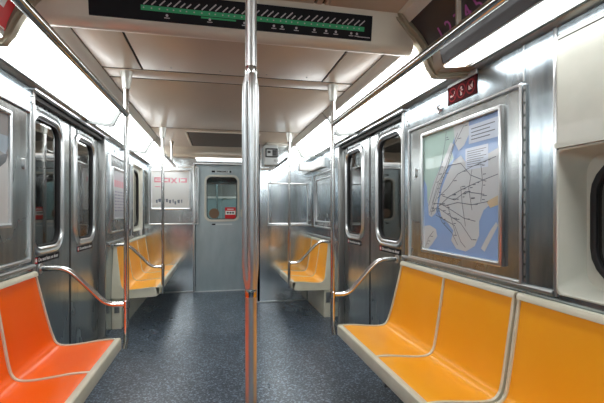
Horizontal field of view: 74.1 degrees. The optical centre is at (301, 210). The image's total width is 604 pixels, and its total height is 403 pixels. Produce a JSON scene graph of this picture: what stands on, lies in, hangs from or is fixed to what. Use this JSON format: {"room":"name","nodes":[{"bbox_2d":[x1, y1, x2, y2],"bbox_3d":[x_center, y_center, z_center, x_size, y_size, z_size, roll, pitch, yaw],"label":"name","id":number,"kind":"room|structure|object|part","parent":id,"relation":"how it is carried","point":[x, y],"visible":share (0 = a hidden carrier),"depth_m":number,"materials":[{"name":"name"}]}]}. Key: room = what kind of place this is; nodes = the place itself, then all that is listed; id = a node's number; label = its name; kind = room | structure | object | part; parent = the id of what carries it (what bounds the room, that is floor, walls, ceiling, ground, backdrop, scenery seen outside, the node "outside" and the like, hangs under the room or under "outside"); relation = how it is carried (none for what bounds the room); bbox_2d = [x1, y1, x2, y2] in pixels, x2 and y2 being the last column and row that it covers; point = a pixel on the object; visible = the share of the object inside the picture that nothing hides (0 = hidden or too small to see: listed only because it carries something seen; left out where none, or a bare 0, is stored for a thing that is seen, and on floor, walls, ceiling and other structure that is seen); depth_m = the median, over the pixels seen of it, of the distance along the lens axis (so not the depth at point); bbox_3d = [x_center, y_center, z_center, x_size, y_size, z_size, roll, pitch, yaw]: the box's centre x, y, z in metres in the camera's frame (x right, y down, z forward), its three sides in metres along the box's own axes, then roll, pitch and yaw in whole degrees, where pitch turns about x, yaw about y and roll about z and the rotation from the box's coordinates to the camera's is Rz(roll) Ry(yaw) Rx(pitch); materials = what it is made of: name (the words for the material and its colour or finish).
{"room":"train carriage","nodes":[
{"label":"train carriage","id":0,"kind":"room"},
{"bbox_2d":[0,68,142,339],"bbox_3d":[-1.458,0.079,1.423,0.240,2.330,9.390,0,0,-12],"label":"wall","id":1,"kind":"structure","parent":0,"point":[11,87],"depth_m":3.87,"materials":[{"name":"metal"}]},
{"bbox_2d":[0,94,31,269],"bbox_3d":[-1.471,-0.146,1.814,0.016,0.880,1.050,0,0,-12],"label":"hatch","id":2,"kind":"object","parent":1,"relation":"attached to","point":[16,241],"visible":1,"depth_m":2.22,"materials":[{"name":"white metal"}]},
{"bbox_2d":[0,106,12,228],"bbox_3d":[-1.444,-0.218,1.712,0.018,0.610,0.792,0,0,-12],"label":"framed poster","id":3,"kind":"object","parent":2,"relation":"attached to","point":[6,116],"visible":1,"depth_m":2.06,"materials":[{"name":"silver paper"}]},
{"bbox_2d":[0,264,35,278],"bbox_3d":[-1.356,0.328,1.273,0.020,0.027,2.255,0,0,-12],"label":"trim","id":4,"kind":"structure","parent":1,"relation":"attached to","point":[28,267],"depth_m":2.16,"materials":[{"name":"silver metal"}]},
{"bbox_2d":[35,103,69,343],"bbox_3d":[-1.750,0.260,2.758,0.054,1.933,0.757,0,0,-12],"label":"door","id":5,"kind":"structure","parent":1,"relation":"in","point":[54,285],"depth_m":2.92,"materials":[{"name":"metal"}]},
{"bbox_2d":[70,124,97,343],"bbox_3d":[-1.907,0.260,3.498,0.054,1.933,0.757,0,0,-12],"label":"door","id":6,"kind":"structure","parent":1,"relation":"in","point":[83,249],"depth_m":3.47,"materials":[{"name":"metal"}]},
{"bbox_2d":[90,113,123,148],"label":"ceiling light","id":7,"kind":"object","parent":1,"relation":"attached to","point":[115,134],"depth_m":3.64,"materials":[{"name":"beige plastic"}]},
{"bbox_2d":[115,148,123,159],"bbox_3d":[-2.042,-0.637,4.473,0.005,0.078,0.400,0,0,-12],"label":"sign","id":8,"kind":"object","parent":1,"relation":"attached to","point":[118,153],"visible":0.99,"depth_m":4.47,"materials":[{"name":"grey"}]},
{"bbox_2d":[109,153,130,232],"bbox_3d":[-2.049,-0.181,4.533,0.016,0.820,0.950,0,0,-12],"label":"hatch","id":9,"kind":"object","parent":1,"relation":"attached to","point":[118,225],"visible":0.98,"depth_m":4.30,"materials":[{"name":"white metal"}]},
{"bbox_3d":[-2.055,-0.181,4.532,0.004,0.780,0.910,0,0,-12],"label":"panel","id":10,"kind":"part","parent":9,"relation":"part of","materials":[{"name":"metal"}]},
{"bbox_2d":[112,166,123,219],"bbox_3d":[-2.042,-0.186,4.524,0.016,0.560,0.740,0,0,-12],"label":"framed poster","id":11,"kind":"object","parent":9,"relation":"attached to","point":[117,174],"visible":0.7,"depth_m":4.36,"materials":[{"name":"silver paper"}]},
{"bbox_2d":[107,235,133,244],"bbox_3d":[-2.058,0.328,4.572,0.020,0.027,1.200,0,0,-12],"label":"trim","id":12,"kind":"structure","parent":1,"relation":"attached to","point":[121,239],"depth_m":4.30,"materials":[{"name":"silver metal"}]},
{"bbox_2d":[133,163,142,234],"bbox_3d":[-2.296,-0.139,5.534,0.074,0.971,0.656,0,0,-12],"label":"window","id":13,"kind":"structure","parent":1,"relation":"in","point":[138,170],"depth_m":5.79,"materials":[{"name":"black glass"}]},
{"bbox_2d":[143,154,244,291],"bbox_3d":[-1.592,0.084,6.130,1.615,2.300,0.125,0,0,-12],"label":"wall","id":14,"kind":"structure","parent":0,"point":[179,240],"depth_m":6.03,"materials":[{"name":"metal"}]},
{"bbox_2d":[150,169,190,209],"bbox_3d":[-1.970,-0.319,5.998,0.575,0.600,0.016,0,0,-12],"label":"framed poster","id":15,"kind":"object","parent":14,"relation":"attached to","point":[177,183],"visible":0.96,"depth_m":6.01,"materials":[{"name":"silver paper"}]},
{"bbox_2d":[148,165,198,224],"bbox_3d":[-1.927,-0.236,6.013,0.720,0.880,0.016,0,0,-12],"label":"hatch","id":16,"kind":"object","parent":14,"relation":"attached to","point":[171,217],"visible":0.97,"depth_m":6.03,"materials":[{"name":"white metal"}]},
{"bbox_2d":[160,291,192,293],"bbox_3d":[-2.004,1.223,5.998,0.714,0.022,0.012,0,0,-12],"label":"baseboard","id":17,"kind":"structure","parent":14,"relation":"attached to","point":[175,291],"depth_m":6.03,"materials":[{"name":"silver metal"}]},
{"bbox_3d":[-1.642,0.252,6.082,0.027,1.965,0.040,0,0,-12],"label":"door post","id":18,"kind":"part","parent":14,"relation":"part of","materials":[{"name":"silver metal"}]},
{"bbox_2d":[196,165,244,290],"bbox_3d":[-1.223,0.259,6.200,0.825,1.930,0.082,0,0,-12],"label":"door","id":19,"kind":"structure","parent":14,"relation":"in","point":[218,241],"depth_m":6.19,"materials":[{"name":"metal"}]},
{"bbox_2d":[70,27,383,147],"bbox_3d":[-0.757,-0.955,4.138,2.740,0.123,4.370,0,0,-12],"label":"ceiling","id":20,"kind":"structure","parent":0,"point":[179,85],"depth_m":2.71,"materials":[{"name":"beige plastic"}]},
{"bbox_2d":[0,17,123,122],"bbox_3d":[-1.436,-0.841,2.491,0.365,0.251,1.559,0,0,-12],"label":"ceiling light","id":21,"kind":"object","parent":20,"relation":"attached to","point":[31,58],"visible":0.63,"depth_m":2.19,"materials":[{"name":"beige plastic"}]},
{"bbox_2d":[38,70,132,348],"bbox_3d":[-1.356,-0.005,2.527,0.539,1.782,0.078,0,0,-12],"label":"pole","id":22,"kind":"object","parent":20,"relation":"attached to","point":[126,75],"visible":1,"depth_m":2.56,"materials":[{"name":"white metal"}]},
{"bbox_3d":[-1.374,0.477,2.523,0.498,0.275,0.033,0,0,-12],"label":"arm rail","id":23,"kind":"part","parent":22,"relation":"part of","materials":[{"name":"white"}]},
{"bbox_2d":[120,70,132,89],"bbox_3d":[-1.130,-0.840,2.575,0.078,0.112,0.078,0,0,-12],"label":"bracket","id":24,"kind":"object","parent":22,"relation":"on","point":[126,75],"depth_m":2.55,"materials":[{"name":"grey metal"}]},
{"bbox_2d":[85,110,120,126],"bbox_3d":[-1.612,-0.828,3.269,0.344,0.276,0.034,0,0,-12],"label":"bracket","id":25,"kind":"object","parent":20,"relation":"attached to","point":[112,123],"visible":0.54,"depth_m":3.26,"materials":[{"name":"grey"}]},
{"bbox_3d":[-1.060,-0.899,2.181,0.230,0.006,0.657,0,0,-12],"label":"panel","id":26,"kind":"part","parent":20,"relation":"part of","materials":[{"name":"beige plastic"}]},
{"bbox_2d":[129,140,153,153],"bbox_3d":[-1.938,-0.828,4.805,0.344,0.276,0.030,0,0,-12],"label":"bracket","id":27,"kind":"object","parent":20,"relation":"attached to","point":[151,141],"visible":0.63,"depth_m":4.80,"materials":[{"name":"grey metal"}]},
{"bbox_2d":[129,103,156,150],"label":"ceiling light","id":28,"kind":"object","parent":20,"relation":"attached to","point":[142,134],"depth_m":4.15,"materials":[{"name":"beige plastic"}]},
{"bbox_2d":[129,137,166,162],"bbox_3d":[-2.053,-0.841,5.396,0.365,0.251,1.170,0,0,-12],"label":"ceiling light","id":29,"kind":"object","parent":20,"relation":"attached to","point":[153,155],"visible":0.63,"depth_m":5.33,"materials":[{"name":"beige plastic"}]},
{"bbox_2d":[164,141,175,166],"bbox_3d":[-1.627,-0.750,4.911,0.056,0.292,1.216,0,0,-12],"label":"rail","id":30,"kind":"object","parent":20,"relation":"hanging from","point":[171,142],"visible":1,"depth_m":5.15,"materials":[{"name":"white metal"}]},
{"bbox_3d":[-1.627,-0.622,4.911,0.037,0.036,1.216,0,0,-12],"label":"rail","id":31,"kind":"part","parent":30,"relation":"part of","materials":[{"name":"white"}]},
{"bbox_2d":[165,146,241,158],"bbox_3d":[-1.355,-0.906,5.882,1.214,0.220,0.510,0,0,-12],"label":"soffit","id":32,"kind":"structure","parent":20,"relation":"attached to","point":[178,151],"depth_m":5.80,"materials":[{"name":"beige plastic"}]},
{"bbox_2d":[194,157,241,159],"bbox_3d":[-1.208,-0.793,6.092,0.830,0.035,0.140,0,0,-12],"label":"light","id":33,"kind":"object","parent":32,"relation":"attached to","point":[207,158],"visible":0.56,"depth_m":6.03,"materials":[{"name":"white plastic"}]},
{"bbox_2d":[184,131,260,147],"bbox_3d":[-1.002,-0.890,5.052,0.850,0.013,1.050,0,0,-12],"label":"ceiling vent","id":34,"kind":"object","parent":20,"relation":"in","point":[195,138],"visible":0.65,"depth_m":4.96,"materials":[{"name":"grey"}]},
{"bbox_2d":[35,0,413,56],"bbox_3d":[-0.290,-0.918,1.940,1.770,0.185,0.145,0,0,-12],"label":"housing","id":35,"kind":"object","parent":20,"relation":"attached to","point":[388,37],"depth_m":1.92,"materials":[{"name":"beige plastic"}]},
{"bbox_2d":[0,0,40,46],"bbox_3d":[-1.238,-0.858,1.695,0.421,0.320,0.080,0,0,-12],"label":"bracket","id":36,"kind":"object","parent":35,"relation":"attached to","point":[17,18],"visible":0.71,"depth_m":1.68,"materials":[{"name":"beige"}]},
{"bbox_2d":[88,0,372,40],"bbox_3d":[-0.292,-0.923,1.889,1.317,0.118,0.028,0,0,-12],"label":"map","id":37,"kind":"object","parent":35,"relation":"attached to","point":[215,13],"visible":0.96,"depth_m":1.88,"materials":[{"name":"black"}]},
{"bbox_2d":[396,13,474,79],"bbox_3d":[0.684,-0.858,2.065,0.421,0.320,0.155,0,0,-12],"label":"bracket","id":38,"kind":"object","parent":35,"relation":"attached to","point":[434,66],"visible":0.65,"depth_m":2.06,"materials":[{"name":"beige plastic"}]},
{"bbox_3d":[-0.957,-0.899,5.077,1.636,0.006,1.270,0,0,-12],"label":"panel","id":39,"kind":"part","parent":20,"relation":"part of","materials":[{"name":"beige plastic"}]},
{"bbox_3d":[-0.650,-0.899,3.635,1.636,0.006,1.610,0,0,-12],"label":"panel","id":40,"kind":"part","parent":20,"relation":"part of","materials":[{"name":"beige plastic"}]},
{"bbox_3d":[-0.461,-0.899,2.747,1.636,0.006,0.154,0,0,-12],"label":"panel","id":41,"kind":"part","parent":20,"relation":"part of","materials":[{"name":"beige plastic"}]},
{"bbox_3d":[-0.367,-0.899,2.328,1.159,0.006,0.657,0,0,-12],"label":"panel","id":42,"kind":"part","parent":20,"relation":"part of","materials":[{"name":"beige plastic"}]},
{"bbox_2d":[291,142,315,158],"bbox_3d":[0.010,-0.841,5.370,0.365,0.251,0.260,0,0,-12],"label":"ceiling light","id":43,"kind":"object","parent":20,"relation":"attached to","point":[293,147],"visible":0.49,"depth_m":5.40,"materials":[{"name":"beige plastic"}]},
{"bbox_2d":[293,144,318,157],"bbox_3d":[0.051,-0.828,5.228,0.344,0.276,0.030,0,0,-12],"label":"bracket","id":44,"kind":"object","parent":20,"relation":"attached to","point":[296,146],"visible":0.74,"depth_m":5.20,"materials":[{"name":"grey metal"}]},
{"bbox_2d":[292,113,352,155],"bbox_3d":[0.204,-0.841,4.457,0.365,0.251,1.535,0,0,-12],"label":"ceiling light","id":45,"kind":"object","parent":20,"relation":"attached to","point":[314,139],"visible":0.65,"depth_m":4.35,"materials":[{"name":"beige plastic"}]},
{"bbox_2d":[324,115,357,135],"bbox_3d":[0.378,-0.828,3.692,0.344,0.276,0.034,0,0,-12],"label":"bracket","id":46,"kind":"object","parent":20,"relation":"attached to","point":[337,133],"visible":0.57,"depth_m":3.67,"materials":[{"name":"grey"}]},
{"bbox_3d":[0.321,-0.899,2.474,0.219,0.006,0.657,0,0,-12],"label":"panel","id":47,"kind":"part","parent":20,"relation":"part of","materials":[{"name":"beige plastic"}]},
{"bbox_2d":[327,84,399,334],"bbox_3d":[0.445,-0.005,2.910,0.539,1.782,0.078,0,0,-12],"label":"pole","id":48,"kind":"object","parent":20,"relation":"attached to","point":[332,88],"visible":1,"depth_m":2.85,"materials":[{"name":"silver metal"}]},
{"bbox_2d":[327,84,337,100],"bbox_3d":[0.220,-0.840,2.862,0.078,0.112,0.078,0,0,-12],"label":"bracket","id":49,"kind":"object","parent":48,"relation":"on","point":[332,88],"depth_m":2.84,"materials":[{"name":"grey metal"}]},
{"bbox_3d":[0.463,0.477,2.914,0.498,0.275,0.033,0,0,-12],"label":"arm rail","id":50,"kind":"part","parent":48,"relation":"part of","materials":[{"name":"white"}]},
{"bbox_2d":[323,46,460,132],"bbox_3d":[0.533,-0.841,2.910,0.365,0.251,1.559,0,0,-12],"label":"ceiling light","id":51,"kind":"object","parent":20,"relation":"attached to","point":[416,85],"visible":0.62,"depth_m":2.62,"materials":[{"name":"beige plastic"}]},
{"bbox_2d":[84,287,403,402],"bbox_3d":[-0.256,1.274,1.781,2.740,0.080,9.790,0,0,-12],"label":"floor","id":52,"kind":"structure","parent":0,"point":[189,347],"depth_m":3.32,"materials":[{"name":"blue rubber"}]},
{"bbox_2d":[0,271,120,402],"bbox_3d":[-1.265,0.794,1.957,0.476,0.880,1.075,0,0,-12],"label":"seat","id":53,"kind":"object","parent":52,"relation":"on","point":[34,367],"visible":1,"depth_m":2.07,"materials":[{"name":"orange plastic"}]},
{"bbox_2d":[111,235,176,328],"bbox_3d":[-1.928,0.794,5.077,0.476,0.880,1.833,0,0,-12],"label":"seat","id":54,"kind":"object","parent":52,"relation":"on","point":[144,280],"visible":0.79,"depth_m":4.54,"materials":[{"name":"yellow plastic"}]},
{"bbox_2d":[114,307,118,312],"bbox_3d":[-1.929,1.004,4.167,0.050,0.120,0.006,0,0,-12],"label":"outlet plate","id":55,"kind":"object","parent":54,"relation":"attached to","point":[116,309],"depth_m":4.16,"materials":[{"name":"silver metal"}]},
{"bbox_2d":[112,127,166,292],"bbox_3d":[-1.722,-0.005,4.252,0.539,1.782,0.078,0,0,-12],"label":"pole","id":56,"kind":"object","parent":54,"relation":"attached to","point":[162,130],"visible":0.92,"depth_m":4.28,"materials":[{"name":"white metal"}]},
{"bbox_3d":[-1.740,0.477,4.248,0.498,0.275,0.033,0,0,-12],"label":"arm rail","id":57,"kind":"part","parent":56,"relation":"part of","materials":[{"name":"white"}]},
{"bbox_2d":[159,127,166,137],"bbox_3d":[-1.497,-0.840,4.300,0.078,0.112,0.078,0,0,-12],"label":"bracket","id":58,"kind":"object","parent":56,"relation":"on","point":[162,130],"depth_m":4.28,"materials":[{"name":"grey metal"}]},
{"bbox_2d":[242,0,258,402],"bbox_3d":[-0.175,0.114,1.371,0.090,2.240,0.090,0,0,-12],"label":"pole","id":59,"kind":"object","parent":52,"relation":"on","point":[250,91],"visible":1,"depth_m":1.36,"materials":[{"name":"white metal"}]},
{"bbox_2d":[280,237,329,316],"bbox_3d":[0.026,0.794,5.026,0.476,0.880,0.922,0,0,-12],"label":"seat","id":60,"kind":"object","parent":52,"relation":"on","point":[315,279],"visible":0.91,"depth_m":4.84,"materials":[{"name":"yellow plastic"}]},
{"bbox_2d":[286,132,329,287],"bbox_3d":[0.079,-0.005,4.635,0.539,1.782,0.078,0,0,-12],"label":"pole","id":61,"kind":"object","parent":60,"relation":"attached to","point":[288,134],"visible":0.91,"depth_m":4.57,"materials":[{"name":"silver metal"}]},
{"bbox_2d":[286,132,292,142],"bbox_3d":[-0.147,-0.840,4.587,0.078,0.112,0.078,0,0,-12],"label":"bracket","id":62,"kind":"object","parent":61,"relation":"on","point":[288,134],"depth_m":4.56,"materials":[{"name":"grey metal"}]},
{"bbox_3d":[0.097,0.477,4.638,0.498,0.275,0.033,0,0,-12],"label":"arm rail","id":63,"kind":"part","parent":61,"relation":"part of","materials":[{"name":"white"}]},
{"bbox_2d":[326,292,329,302],"bbox_3d":[0.302,1.004,4.641,0.050,0.120,0.006,0,0,-12],"label":"outlet plate","id":64,"kind":"object","parent":60,"relation":"attached to","point":[327,293],"depth_m":4.64,"materials":[{"name":"silver metal"}]},
{"bbox_2d":[337,261,519,402],"bbox_3d":[0.606,0.794,2.295,0.476,0.880,1.192,0,0,-12],"label":"seat","id":65,"kind":"object","parent":52,"relation":"on","point":[444,337],"visible":0.99,"depth_m":2.10,"materials":[{"name":"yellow plastic"}]},
{"bbox_2d":[495,292,603,402],"bbox_3d":[0.849,0.794,1.155,0.476,0.880,1.106,0,0,-12],"label":"seat","id":66,"kind":"object","parent":52,"relation":"on","point":[557,350],"visible":1,"depth_m":1.53,"materials":[{"name":"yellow plastic"}]},
{"bbox_2d":[257,144,313,301],"bbox_3d":[-0.247,0.084,5.953,0.987,2.300,1.032,0,0,-12],"label":"wall","id":67,"kind":"structure","parent":0,"point":[273,184],"depth_m":5.44,"materials":[{"name":"metal"}]},
{"bbox_2d":[261,142,287,169],"bbox_3d":[-0.364,-0.723,5.320,0.340,0.349,0.199,0,0,-12],"label":"box","id":68,"kind":"object","parent":67,"relation":"attached to","point":[270,150],"visible":0.98,"depth_m":5.27,"materials":[{"name":"grey plastic"}]},
{"bbox_2d":[257,299,307,302],"bbox_3d":[-0.222,1.224,5.447,0.790,0.020,0.012,0,0,-12],"label":"baseboard","id":69,"kind":"structure","parent":67,"relation":"attached to","point":[299,299],"depth_m":5.43,"materials":[{"name":"silver metal"}]},
{"bbox_2d":[277,156,287,165],"bbox_3d":[-0.238,-0.622,5.015,0.037,0.036,0.841,0,0,-12],"label":"rail","id":70,"kind":"object","parent":67,"relation":"attached to","point":[286,158],"visible":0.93,"depth_m":4.95,"materials":[{"name":"white metal"}]},
{"bbox_3d":[-0.188,-0.101,5.454,0.560,0.560,0.012,0,0,-12],"label":"panel frame","id":71,"kind":"part","parent":67,"relation":"part of","materials":[{"name":"silver metal"}]},
{"bbox_2d":[283,0,407,12],"bbox_3d":[-0.180,-1.036,1.424,1.640,0.060,0.960,0,0,-12],"label":"ceiling","id":72,"kind":"structure","parent":0,"point":[393,6],"depth_m":1.94,"materials":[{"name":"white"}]},
{"bbox_2d":[11,0,128,116],"bbox_3d":[-0.821,-0.805,1.122,0.056,0.402,2.937,0,0,-12],"label":"rail","id":73,"kind":"object","parent":72,"relation":"hanging from","point":[25,6],"visible":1,"depth_m":1.49,"materials":[{"name":"white metal"}]},
{"bbox_2d":[398,0,431,21],"bbox_3d":[0.616,-0.987,1.575,0.070,0.058,0.924,0,0,-12],"label":"trim","id":74,"kind":"structure","parent":72,"relation":"attached to","point":[412,8],"depth_m":1.94,"materials":[{"name":"beige plastic"}]},
{"bbox_2d":[331,0,507,125],"bbox_3d":[0.529,-0.805,1.409,0.056,0.402,2.937,0,0,-12],"label":"rail","id":75,"kind":"object","parent":72,"relation":"hanging from","point":[462,25],"visible":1,"depth_m":1.47,"materials":[{"name":"silver metal"}]},
{"bbox_2d":[444,0,543,64],"bbox_3d":[0.797,-0.876,1.613,0.390,0.300,0.924,0,0,-12],"label":"panel","id":76,"kind":"object","parent":72,"relation":"attached to","point":[540,1],"visible":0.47,"depth_m":1.61,"materials":[{"name":"grey plastic"}]},
{"bbox_2d":[411,0,539,63],"bbox_3d":[0.708,-0.856,1.592,0.156,0.248,0.920,0,0,-12],"label":"card","id":77,"kind":"object","parent":76,"relation":"attached to","point":[438,17],"visible":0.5,"depth_m":1.80,"materials":[{"name":"black"}]},
{"bbox_2d":[445,0,603,68],"bbox_3d":[0.894,-0.741,1.601,0.203,0.051,0.840,0,0,-12],"label":"ceiling light","id":78,"kind":"object","parent":76,"relation":"attached to","point":[548,15],"visible":0.95,"depth_m":1.60,"materials":[{"name":"white plastic"}]},
{"bbox_3d":[-1.149,-0.876,1.199,0.390,0.300,0.924,0,0,-12],"label":"panel","id":79,"kind":"object","parent":72,"relation":"attached to","visible":0},
{"bbox_2d":[0,0,15,30],"bbox_3d":[-1.055,-0.866,1.228,0.165,0.249,0.900,0,0,-12],"label":"card","id":80,"kind":"object","parent":79,"relation":"attached to","point":[6,6],"visible":0.97,"depth_m":1.62,"materials":[{"name":"red paper"}]},
{"bbox_3d":[-1.058,-0.860,1.227,0.152,0.236,0.880,0,0,-12],"label":"white panel","id":81,"kind":"part","parent":80,"relation":"part of","materials":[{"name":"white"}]},
{"bbox_2d":[314,3,603,325],"bbox_3d":[1.082,0.079,1.498,0.240,2.330,8.480,0,0,-12],"label":"wall","id":82,"kind":"structure","parent":0,"point":[531,64],"depth_m":1.72,"materials":[{"name":"metal"}]},
{"bbox_2d":[299,157,324,170],"bbox_3d":[0.120,-0.609,5.229,0.209,0.115,0.579,0,0,-12],"label":"box","id":83,"kind":"object","parent":82,"relation":"attached to","point":[319,163],"visible":1,"depth_m":5.39,"materials":[{"name":"white plastic"}]},
{"bbox_2d":[313,170,329,228],"bbox_3d":[0.263,-0.136,5.024,0.016,0.700,0.950,0,0,-12],"label":"hatch","id":84,"kind":"object","parent":82,"relation":"attached to","point":[321,183],"visible":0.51,"depth_m":5.11,"materials":[{"name":"silver metal"}]},
{"bbox_2d":[313,234,336,240],"bbox_3d":[0.268,0.328,5.000,0.020,0.027,1.070,0,0,-12],"label":"trim","id":85,"kind":"structure","parent":82,"relation":"attached to","point":[325,237],"depth_m":5.00,"materials":[{"name":"silver metal"}]},
{"bbox_2d":[344,136,369,324],"bbox_3d":[0.554,0.260,4.022,0.054,1.933,0.757,0,0,-12],"label":"door","id":86,"kind":"structure","parent":82,"relation":"in","point":[356,245],"depth_m":3.94,"materials":[{"name":"metal"}]},
{"bbox_2d":[370,121,401,324],"bbox_3d":[0.711,0.260,3.281,0.054,1.933,0.757,0,0,-12],"label":"door","id":87,"kind":"structure","parent":82,"relation":"in","point":[384,276],"depth_m":3.44,"materials":[{"name":"metal"}]},
{"bbox_2d":[436,104,441,113],"bbox_3d":[0.822,-0.611,2.401,0.013,0.056,0.056,0,0,-12],"label":"lock","id":88,"kind":"object","parent":82,"relation":"attached to","point":[439,107],"visible":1,"depth_m":2.40,"materials":[{"name":"silver metal"}]},
{"bbox_2d":[448,68,476,105],"bbox_3d":[0.872,-0.672,2.186,0.005,0.130,0.262,0,0,-12],"label":"sign","id":89,"kind":"object","parent":82,"relation":"attached to","point":[463,88],"visible":0.98,"depth_m":2.17,"materials":[{"name":"red plastic"}]},
{"bbox_2d":[408,83,526,283],"bbox_3d":[0.853,-0.118,2.250,0.016,0.885,1.078,0,0,-12],"label":"frame","id":90,"kind":"object","parent":82,"relation":"attached to","point":[515,102],"visible":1,"depth_m":1.84,"materials":[{"name":"silver metal"}]},
{"bbox_2d":[421,104,504,266],"bbox_3d":[0.852,-0.118,2.221,0.020,0.757,0.750,0,0,-12],"label":"map","id":91,"kind":"object","parent":90,"relation":"attached to","point":[463,160],"visible":1,"depth_m":2.14,"materials":[{"name":"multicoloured paper"}]},
{"bbox_2d":[401,255,554,296],"bbox_3d":[0.858,0.328,2.225,0.020,0.027,1.315,0,0,-12],"label":"trim","id":92,"kind":"structure","parent":82,"relation":"attached to","point":[525,286],"depth_m":1.88,"materials":[{"name":"silver metal"}]},
{"bbox_2d":[553,12,603,305],"bbox_3d":[1.190,-0.206,1.054,0.174,1.086,1.123,0,0,-12],"label":"wall panel","id":93,"kind":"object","parent":82,"relation":"in","point":[578,52],"depth_m":1.55,"materials":[{"name":"beige plastic"}]},
{"bbox_3d":[1.000,-0.206,1.579,0.006,1.086,0.016,0,0,-12],"label":"edge trim","id":94,"kind":"part","parent":93,"relation":"part of","materials":[{"name":"silver metal"}]},
{"bbox_3d":[1.180,0.042,1.046,0.136,0.570,1.111,0,0,-12],"label":"moulding","id":95,"kind":"part","parent":93,"relation":"part of","materials":[{"name":"beige plastic"}]},
{"label":"outside","id":96,"kind":"structure","parent":0,"visible":0},
{"bbox_2d":[195,164,241,286],"bbox_3d":[-1.747,0.034,8.798,2.600,2.500,4.062,0,0,-12],"label":"car","id":97,"kind":"object","parent":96,"point":[221,192],"visible":0.06,"depth_m":10.63,"materials":[{"name":"metal"}]},
{"bbox_3d":[-2.143,-0.361,10.657,2.360,0.050,0.060,0,0,-12],"label":"waist rail","id":98,"kind":"part","parent":97,"relation":"part of","materials":[{"name":"white"}]},
{"bbox_3d":[-2.145,-0.646,10.667,2.360,0.520,0.040,0,0,-12],"label":"panel","id":99,"kind":"part","parent":97,"relation":"part of","materials":[{"name":"glass"}]}
]}

